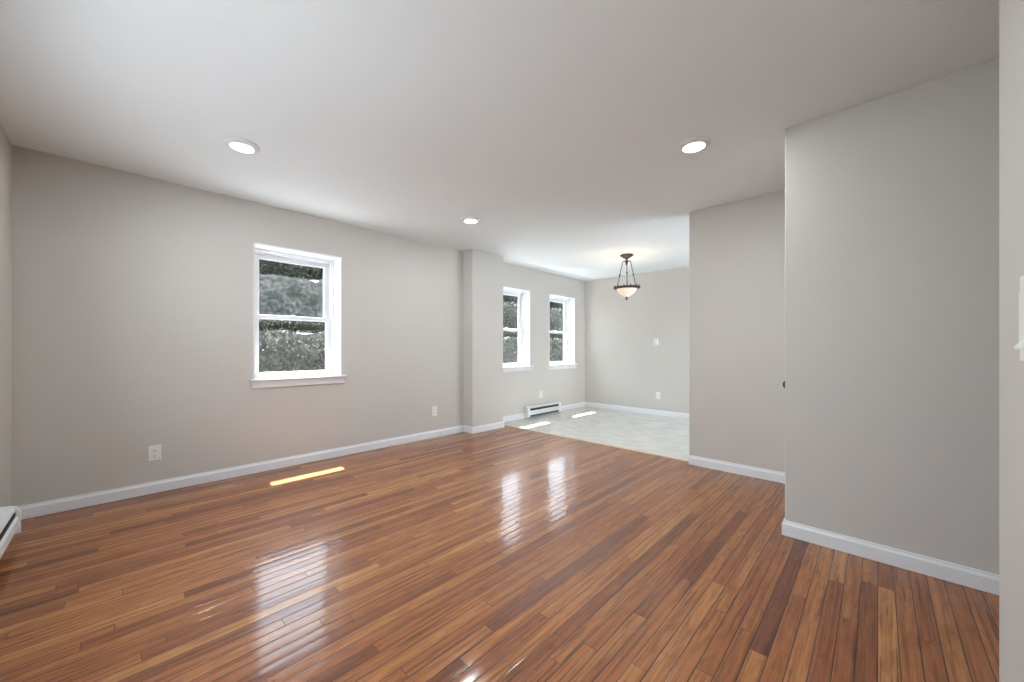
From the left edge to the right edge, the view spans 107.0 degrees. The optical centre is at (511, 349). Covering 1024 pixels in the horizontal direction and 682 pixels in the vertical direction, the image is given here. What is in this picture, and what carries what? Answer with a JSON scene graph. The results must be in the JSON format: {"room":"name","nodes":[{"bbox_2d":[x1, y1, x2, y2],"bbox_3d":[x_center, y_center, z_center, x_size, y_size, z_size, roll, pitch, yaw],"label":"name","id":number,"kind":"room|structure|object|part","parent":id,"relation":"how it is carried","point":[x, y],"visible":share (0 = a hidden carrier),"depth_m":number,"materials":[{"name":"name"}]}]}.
{"room":"empty living room","nodes":[
{"label":"empty living room","id":0,"kind":"room"},
{"bbox_2d":[0,123,11,506],"bbox_3d":[-1.704,-0.105,0.802,4.495,2.440,0.245,0,0,44],"label":"wall","id":1,"kind":"structure","parent":0,"point":[5,144],"depth_m":2.30,"materials":[{"name":"beige paint"}]},
{"bbox_2d":[0,506,20,558],"bbox_3d":[-2.035,0.974,1.355,2.318,0.169,0.089,0,0,44],"label":"baseboard heater","id":2,"kind":"object","parent":1,"relation":"attached to","point":[10,516],"visible":1,"depth_m":2.05,"materials":[{"name":"white metal"}]},
{"bbox_2d":[12,145,462,505],"bbox_3d":[-2.054,-0.105,3.899,0.315,2.440,4.120,0,0,44],"label":"wall","id":3,"kind":"structure","parent":0,"point":[132,294],"depth_m":3.05,"materials":[{"name":"beige paint"}]},
{"bbox_2d":[148,445,160,461],"bbox_3d":[-2.761,0.805,2.935,0.010,0.118,0.074,0,0,44],"label":"wall outlet","id":4,"kind":"object","parent":3,"relation":"attached to","point":[154,452],"visible":1,"depth_m":2.93,"materials":[{"name":"white plastic"}]},
{"bbox_2d":[17,425,462,519],"bbox_3d":[-1.936,1.069,3.785,0.014,0.088,3.720,0,0,44],"label":"baseboard","id":5,"kind":"structure","parent":3,"relation":"attached to","point":[90,499],"depth_m":3.15,"materials":[{"name":"white paint"}]},
{"bbox_2d":[249,242,346,388],"bbox_3d":[-2.140,-0.303,3.781,0.357,1.319,0.849,0,0,44],"label":"window","id":6,"kind":"structure","parent":3,"relation":"in","point":[331,265],"depth_m":3.87,"materials":[{"name":"white paint"}]},
{"bbox_3d":[-2.224,-0.605,3.857,0.028,0.617,0.679,0,0,44],"label":"sash","id":7,"kind":"part","parent":6,"relation":"part of","materials":[{"name":"white plastic"}]},
{"bbox_3d":[-2.199,-0.036,3.833,0.030,0.588,0.699,0,0,44],"label":"sash","id":8,"kind":"part","parent":6,"relation":"part of","materials":[{"name":"white plastic"}]},
{"bbox_3d":[-2.088,0.280,3.731,0.212,0.020,0.849,0,0,44],"label":"sill","id":9,"kind":"part","parent":6,"relation":"part of","materials":[{"name":"white paint"}]},
{"bbox_2d":[432,406,436,415],"bbox_3d":[-0.969,0.782,4.788,0.010,0.118,0.074,0,0,44],"label":"wall outlet","id":10,"kind":"object","parent":3,"relation":"attached to","point":[434,409],"visible":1,"depth_m":4.79,"materials":[{"name":"white plastic"}]},
{"bbox_2d":[463,425,471,433],"bbox_3d":[-0.580,1.069,5.051,0.204,0.088,0.014,0,0,44],"label":"baseboard","id":11,"kind":"structure","parent":3,"relation":"attached to","point":[468,429],"depth_m":5.04,"materials":[{"name":"white paint"}]},
{"bbox_2d":[463,249,502,426],"bbox_3d":[-0.415,-0.105,5.296,0.280,2.440,0.568,0,0,44],"label":"wall pillar","id":12,"kind":"structure","parent":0,"point":[482,271],"depth_m":5.13,"materials":[{"name":"beige paint"}]},
{"bbox_2d":[472,421,503,433],"bbox_3d":[-0.309,1.069,5.194,0.014,0.088,0.596,0,0,44],"label":"baseboard","id":13,"kind":"structure","parent":12,"relation":"attached to","point":[491,426],"depth_m":5.17,"materials":[{"name":"white paint"}]},
{"bbox_2d":[0,406,998,681],"bbox_3d":[1.476,1.165,2.624,7.125,0.101,7.195,0,0,44],"label":"floor","id":14,"kind":"structure","parent":0,"point":[507,553],"depth_m":1.81,"materials":[{"name":"brown wood"}]},
{"bbox_2d":[504,424,688,461],"bbox_3d":[1.125,1.112,4.389,3.686,0.006,0.048,0,0,44],"label":"transition piece","id":15,"kind":"object","parent":14,"relation":"on","point":[504,424],"visible":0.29,"depth_m":4.41,"materials":[{"name":"brown wood"}]},
{"bbox_2d":[0,0,998,280],"bbox_3d":[1.469,-1.400,2.631,7.145,0.150,7.195,0,0,44],"label":"ceiling","id":16,"kind":"structure","parent":0,"point":[559,126],"depth_m":2.00,"materials":[{"name":"white paint"}]},
{"bbox_2d":[223,137,259,153],"bbox_3d":[-1.747,-1.314,2.459,0.196,0.022,0.196,0,0,44],"label":"recessed light","id":17,"kind":"object","parent":16,"relation":"in","point":[242,145],"visible":1,"depth_m":2.43,"materials":[{"name":"white plastic"}]},
{"bbox_2d":[461,216,479,223],"bbox_3d":[-0.415,-1.314,3.872,0.196,0.022,0.196,0,0,44],"label":"recessed light","id":18,"kind":"object","parent":16,"relation":"in","point":[468,219],"visible":1,"depth_m":3.83,"materials":[{"name":"white"}]},
{"bbox_2d":[613,253,639,300],"bbox_3d":[1.622,-1.003,5.324,0.364,0.644,0.364,0,0,44],"label":"pendant light","id":19,"kind":"object","parent":16,"relation":"hanging from","point":[626,291],"visible":1,"depth_m":5.26,"materials":[{"name":"white glass"}]},
{"bbox_3d":[1.622,-0.789,5.324,0.280,0.120,0.280,0,0,44],"label":"lamp shade","id":20,"kind":"part","parent":19,"relation":"part of","materials":[{"name":"white glass"}]},
{"bbox_2d":[677,136,710,152],"bbox_3d":[1.182,-1.314,2.453,0.196,0.022,0.196,0,0,44],"label":"recessed light","id":21,"kind":"object","parent":16,"relation":"in","point":[698,143],"visible":1,"depth_m":2.42,"materials":[{"name":"white"}]},
{"bbox_2d":[503,262,584,415],"bbox_3d":[0.421,-0.105,6.510,0.245,2.440,3.075,0,0,44],"label":"wall","id":22,"kind":"structure","parent":0,"point":[521,389],"depth_m":6.47,"materials":[{"name":"beige paint"}]},
{"bbox_2d":[503,286,533,372],"bbox_3d":[-0.032,-0.303,6.011,0.287,1.319,0.848,0,0,44],"label":"window","id":23,"kind":"structure","parent":22,"relation":"in","point":[523,330],"depth_m":6.24,"materials":[{"name":"white paint"}]},
{"bbox_3d":[-0.091,-0.605,6.063,0.028,0.617,0.678,0,0,44],"label":"sash","id":24,"kind":"part","parent":23,"relation":"part of","materials":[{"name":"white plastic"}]},
{"bbox_3d":[-0.066,-0.036,6.038,0.030,0.588,0.698,0,0,44],"label":"sash","id":25,"kind":"part","parent":23,"relation":"part of","materials":[{"name":"white plastic"}]},
{"bbox_3d":[-0.086,-0.346,6.058,0.145,1.233,0.780,0,0,44],"label":"frame","id":26,"kind":"part","parent":23,"relation":"part of","materials":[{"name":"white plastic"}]},
{"bbox_3d":[0.020,0.280,5.961,0.142,0.020,0.848,0,0,44],"label":"sill","id":27,"kind":"part","parent":23,"relation":"part of","materials":[{"name":"white paint"}]},
{"bbox_2d":[525,401,560,417],"bbox_3d":[0.548,1.015,6.390,0.076,0.176,0.888,0,0,44],"label":"baseboard heater","id":28,"kind":"object","parent":22,"relation":"attached to","point":[535,410],"visible":1,"depth_m":6.33,"materials":[{"name":"white metal"}]},
{"bbox_3d":[0.567,1.030,6.372,0.016,0.075,0.780,0,0,44],"label":"panel","id":29,"kind":"part","parent":28,"relation":"part of","materials":[{"name":"white metal"}]},
{"bbox_2d":[503,402,584,421],"bbox_3d":[0.573,1.069,6.480,0.014,0.088,2.507,0,0,44],"label":"baseboard","id":30,"kind":"structure","parent":22,"relation":"attached to","point":[582,404],"depth_m":6.25,"materials":[{"name":"white paint"}]},
{"bbox_2d":[548,294,577,369],"bbox_3d":[0.857,-0.303,6.930,0.287,1.319,0.846,0,0,44],"label":"window","id":31,"kind":"structure","parent":22,"relation":"in","point":[568,332],"depth_m":7.16,"materials":[{"name":"white paint"}]},
{"bbox_3d":[0.797,-0.605,6.981,0.028,0.617,0.676,0,0,44],"label":"sash","id":32,"kind":"part","parent":31,"relation":"part of","materials":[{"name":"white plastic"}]},
{"bbox_3d":[0.823,-0.036,6.957,0.030,0.588,0.696,0,0,44],"label":"sash","id":33,"kind":"part","parent":31,"relation":"part of","materials":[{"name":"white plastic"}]},
{"bbox_3d":[0.803,-0.346,6.976,0.145,1.233,0.778,0,0,44],"label":"frame","id":34,"kind":"part","parent":31,"relation":"part of","materials":[{"name":"white plastic"}]},
{"bbox_3d":[0.909,0.280,6.879,0.142,0.020,0.846,0,0,44],"label":"sill","id":35,"kind":"part","parent":31,"relation":"part of","materials":[{"name":"white paint"}]},
{"bbox_2d":[585,266,688,412],"bbox_3d":[3.126,-0.105,5.894,4.500,2.440,0.200,0,0,44],"label":"wall","id":36,"kind":"structure","parent":0,"point":[624,366],"depth_m":6.61,"materials":[{"name":"beige paint"}]},
{"bbox_2d":[585,402,688,418],"bbox_3d":[2.980,1.069,5.886,4.300,0.088,0.014,0,0,44],"label":"baseboard","id":37,"kind":"structure","parent":36,"relation":"attached to","point":[587,404],"depth_m":6.60,"materials":[{"name":"white paint"}]},
{"bbox_2d":[654,338,658,344],"bbox_3d":[2.439,-0.123,6.392,0.080,0.120,0.040,0,0,44],"label":"thermostat","id":38,"kind":"object","parent":36,"relation":"attached to","point":[656,340],"visible":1,"depth_m":6.37,"materials":[{"name":"white plastic"}]},
{"bbox_2d":[689,190,784,483],"bbox_3d":[2.369,-0.105,3.107,1.714,2.440,0.109,0,0,44],"label":"wall","id":39,"kind":"structure","parent":0,"point":[737,249],"depth_m":3.38,"materials":[{"name":"beige paint"}]},
{"bbox_2d":[785,58,998,574],"bbox_3d":[3.090,-0.105,1.613,3.000,2.440,1.064,0,0,44],"label":"wall","id":40,"kind":"structure","parent":0,"point":[892,200],"depth_m":1.94,"materials":[{"name":"beige paint"}]},
{"bbox_2d":[782,520,998,594],"bbox_3d":[2.711,1.069,1.231,3.014,0.088,0.014,0,0,44],"label":"baseboard","id":41,"kind":"structure","parent":40,"relation":"attached to","point":[977,579],"depth_m":1.94,"materials":[{"name":"white paint"}]},
{"bbox_2d":[999,0,1023,681],"bbox_3d":[0.641,-0.105,0.196,0.120,2.440,2.543,0,0,44],"label":"wall","id":42,"kind":"structure","parent":0,"point":[1011,12],"depth_m":1.04,"materials":[{"name":"beige paint"}]},
{"bbox_2d":[1014,275,1023,360],"bbox_3d":[1.222,-0.076,0.904,0.030,0.212,0.150,0,0,44],"label":"wall control","id":43,"kind":"object","parent":42,"relation":"attached to","point":[1020,345],"visible":1,"depth_m":0.92,"materials":[{"name":"white plastic"}]},
{"bbox_3d":[1.230,-0.076,0.897,0.008,0.212,0.150,0,0,44],"label":"plate","id":44,"kind":"part","parent":43,"relation":"part of","materials":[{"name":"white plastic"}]},
{"bbox_3d":[13.116,1.625,1.228,30.850,0.780,60.000,0,0,44],"label":"ground","id":45,"kind":"structure","parent":0,"visible":0},
{"bbox_2d":[259,328,562,371],"bbox_3d":[0.986,0.680,12.262,1.870,2.070,29.000,0,0,44],"label":"stone terrace","id":46,"kind":"object","parent":45,"relation":"on","point":[272,334],"visible":0.02,"depth_m":6.42,"materials":[{"name":"grey stone"}]},
{"bbox_2d":[259,319,300,331],"bbox_3d":[-4.007,-0.415,6.520,0.430,0.267,0.683,0,0,44],"label":"shrub","id":47,"kind":"object","parent":46,"relation":"on","point":[270,324],"visible":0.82,"depth_m":6.42,"materials":[{"name":"green plant"}]},
{"bbox_2d":[296,321,324,333],"bbox_3d":[-3.590,-0.437,6.976,0.430,0.322,0.683,0,0,44],"label":"shrub","id":48,"kind":"object","parent":46,"relation":"on","point":[305,325],"visible":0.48,"depth_m":6.83,"materials":[{"name":"green plant"}]},
{"bbox_2d":[259,273,562,334],"bbox_3d":[0.801,-0.905,13.832,1.920,1.180,31.000,0,0,44],"label":"stone terrace","id":49,"kind":"object","parent":46,"relation":"on","point":[264,280],"visible":0.07,"depth_m":7.47,"materials":[{"name":"grey stone"}]},
{"bbox_2d":[259,259,276,274],"bbox_3d":[-5.162,-1.675,7.499,0.736,0.595,0.935,0,0,44],"label":"evergreen shrub","id":50,"kind":"object","parent":49,"relation":"on","point":[265,266],"visible":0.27,"depth_m":7.47,"materials":[{"name":"green plant"}]},
{"bbox_2d":[274,262,320,279],"bbox_3d":[-4.541,-1.671,8.005,0.736,0.584,0.935,0,0,44],"label":"evergreen shrub","id":51,"kind":"object","parent":49,"relation":"on","point":[284,269],"visible":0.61,"depth_m":7.80,"materials":[{"name":"green plant"}]},
{"bbox_2d":[316,268,322,278],"bbox_3d":[-3.985,-1.680,8.586,0.736,0.606,0.935,0,0,44],"label":"evergreen shrub","id":52,"kind":"object","parent":49,"relation":"on","point":[321,269],"visible":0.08,"depth_m":8.19,"materials":[{"name":"green plant"}]},
{"bbox_2d":[259,275,561,332],"bbox_3d":[-1.304,-0.880,10.451,0.427,1.166,16.229,0,0,44],"label":"creeper","id":53,"kind":"object","parent":49,"relation":"attached to","point":[279,275],"visible":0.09,"depth_m":7.51,"materials":[{"name":"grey plant"}]},
{"bbox_2d":[503,295,517,302],"bbox_3d":[-0.117,-1.670,12.630,0.736,0.580,0.935,0,0,44],"label":"evergreen shrub","id":54,"kind":"object","parent":49,"relation":"on","point":[508,298],"visible":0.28,"depth_m":12.40,"materials":[{"name":"green plant"}]},
{"bbox_2d":[503,301,562,330],"bbox_3d":[1.295,-0.915,13.118,0.479,1.212,10.096,0,0,44],"label":"creeper","id":55,"kind":"object","parent":49,"relation":"attached to","point":[512,304],"visible":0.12,"depth_m":11.92,"materials":[{"name":"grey plant"}]},
{"bbox_2d":[550,302,562,309],"bbox_3d":[1.580,-1.664,14.334,0.736,0.567,0.935,0,0,44],"label":"evergreen shrub","id":56,"kind":"object","parent":49,"relation":"on","point":[553,304],"visible":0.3,"depth_m":14.04,"materials":[{"name":"green plant"}]},
{"bbox_2d":[259,328,562,371],"bbox_3d":[-0.606,0.404,9.391,0.362,1.531,17.174,0,0,44],"label":"creeper","id":57,"kind":"object","parent":46,"relation":"attached to","point":[274,331],"visible":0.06,"depth_m":6.29,"materials":[{"name":"green plant"}]},
{"bbox_2d":[503,331,514,336],"bbox_3d":[-0.187,-0.416,10.585,0.430,0.269,0.683,0,0,44],"label":"shrub","id":58,"kind":"object","parent":46,"relation":"on","point":[505,333],"visible":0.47,"depth_m":10.53,"materials":[{"name":"green plant"}]},
{"bbox_2d":[503,337,562,362],"bbox_3d":[1.439,0.257,11.500,0.391,1.251,9.517,0,0,44],"label":"creeper","id":59,"kind":"object","parent":46,"relation":"attached to","point":[561,341],"visible":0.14,"depth_m":11.20,"materials":[{"name":"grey plant"}]},
{"bbox_2d":[554,333,562,337],"bbox_3d":[1.588,-0.423,12.318,0.430,0.287,0.683,0,0,44],"label":"shrub","id":60,"kind":"object","parent":46,"relation":"on","point":[557,335],"visible":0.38,"depth_m":12.12,"materials":[{"name":"green plant"}]}
]}

